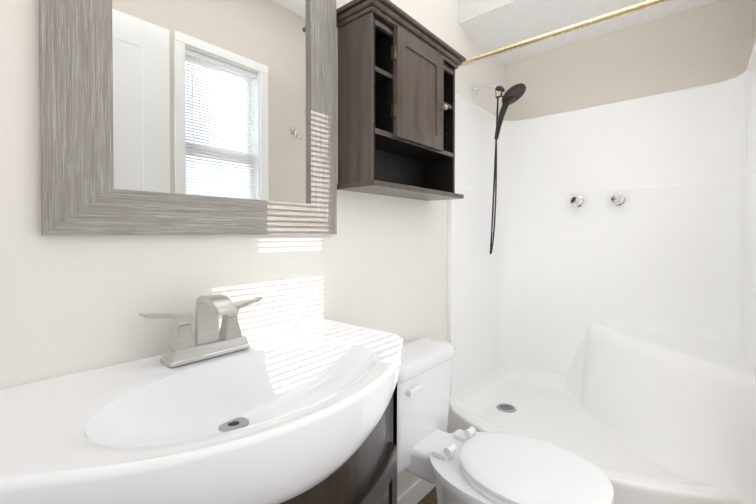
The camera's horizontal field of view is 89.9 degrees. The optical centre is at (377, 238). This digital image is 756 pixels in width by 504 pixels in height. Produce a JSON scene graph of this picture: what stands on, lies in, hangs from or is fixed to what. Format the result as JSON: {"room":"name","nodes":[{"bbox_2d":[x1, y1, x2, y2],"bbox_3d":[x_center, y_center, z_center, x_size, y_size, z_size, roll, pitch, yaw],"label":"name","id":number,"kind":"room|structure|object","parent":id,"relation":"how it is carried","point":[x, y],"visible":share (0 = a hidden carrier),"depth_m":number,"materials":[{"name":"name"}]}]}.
{"room":"bathroom","nodes":[
{"label":"bathroom","id":0,"kind":"room"},
{"bbox_2d":[0,0,504,497],"bbox_3d":[-0.142,-0.141,1.270,0.100,2.460,2.855,1,1,40],"label":"wall","id":1,"kind":"structure","parent":0,"point":[72,304],"depth_m":0.84,"materials":[{"name":"paint"}]},
{"bbox_2d":[39,0,336,234],"bbox_3d":[-0.358,-0.468,0.913,0.022,0.917,0.688,1,1,40],"label":"mirror","id":2,"kind":"object","parent":1,"relation":"attached to","point":[188,117],"visible":0.96,"depth_m":0.84,"materials":[{"name":"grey wood"}]},
{"bbox_2d":[336,0,465,200],"bbox_3d":[0.111,-0.435,1.339,0.190,0.556,0.560,1,1,40],"label":"upper cabinet","id":3,"kind":"object","parent":1,"relation":"attached to","point":[397,66],"visible":0.98,"depth_m":1.21,"materials":[{"name":"brown wood"}]},
{"bbox_2d":[397,478,435,503],"bbox_3d":[0.078,1.044,1.459,0.012,0.084,0.745,1,1,40],"label":"baseboard","id":4,"kind":"structure","parent":1,"relation":"attached to","point":[416,492],"depth_m":1.54,"materials":[{"name":"white wood"}]},
{"bbox_2d":[473,83,525,253],"bbox_3d":[0.592,-0.351,1.857,0.260,0.871,0.145,1,1,40],"label":"shower head","id":5,"kind":"object","parent":1,"relation":"attached to","point":[512,94],"visible":1,"depth_m":1.84},
{"bbox_2d":[417,486,436,503],"bbox_3d":[0.295,1.143,0.917,1.245,0.100,2.855,1,1,40],"label":"floor","id":6,"kind":"structure","parent":0,"point":[430,497],"depth_m":1.58,"materials":[{"name":"wood"}]},
{"bbox_2d":[0,319,402,503],"bbox_3d":[-0.236,0.671,0.725,0.468,0.850,0.757,1,1,40],"label":"bathroom vanity","id":7,"kind":"object","parent":6,"relation":"on","point":[305,412],"visible":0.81,"depth_m":0.60,"materials":[{"name":"white ceramic"}]},
{"bbox_2d":[139,294,261,366],"bbox_3d":[-0.338,0.181,0.782,0.115,0.128,0.250,1,1,40],"label":"faucet","id":8,"kind":"object","parent":7,"relation":"on","point":[208,340],"visible":1,"depth_m":0.78,"materials":[{"name":"silver metal"}]},
{"bbox_2d":[397,337,613,503],"bbox_3d":[0.327,0.745,1.190,0.704,0.691,0.398,1,1,40],"label":"toilet","id":9,"kind":"object","parent":6,"relation":"on","point":[470,465],"visible":0.94,"depth_m":1.17,"materials":[{"name":"white ceramic"}]},
{"bbox_2d":[447,40,755,503],"bbox_3d":[0.887,0.208,1.607,1.042,1.750,0.817,1,1,40],"label":"shower","id":10,"kind":"object","parent":6,"relation":"on","point":[601,311],"visible":0.83,"depth_m":1.76,"materials":[{"name":"white plastic"}]},
{"bbox_2d":[505,0,752,120],"bbox_3d":[1.184,-0.150,1.954,1.045,2.460,0.100,1,1,40],"label":"wall","id":11,"kind":"structure","parent":0,"point":[710,43],"depth_m":1.82,"materials":[{"name":"beige paint"}]},
{"bbox_2d":[752,0,755,49],"bbox_3d":[0.733,-0.132,0.532,0.100,2.460,2.855,1,1,40],"label":"wall","id":12,"kind":"structure","parent":0,"point":[754,24],"depth_m":1.52,"materials":[{"name":"beige paint"}]},
{"bbox_2d":[458,0,672,67],"bbox_3d":[0.733,-0.786,1.412,1.042,0.056,0.056,1,1,40],"label":"curtain rod","id":13,"kind":"object","parent":12,"relation":"attached to","point":[640,6],"visible":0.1,"depth_m":1.42,"materials":[{"name":"gold metal"}]},
{"bbox_3d":[0.295,-1.416,0.885,1.245,0.100,2.855,1,1,40],"label":"ceiling","id":14,"kind":"structure","parent":0,"visible":0},
{"bbox_2d":[459,0,719,63],"bbox_3d":[0.968,-1.201,1.685,1.044,0.350,0.570,1,1,40],"label":"ceiling soffit","id":15,"kind":"structure","parent":14,"relation":"attached to","point":[491,25],"depth_m":1.78,"materials":[{"name":"grey paint"}]}
]}

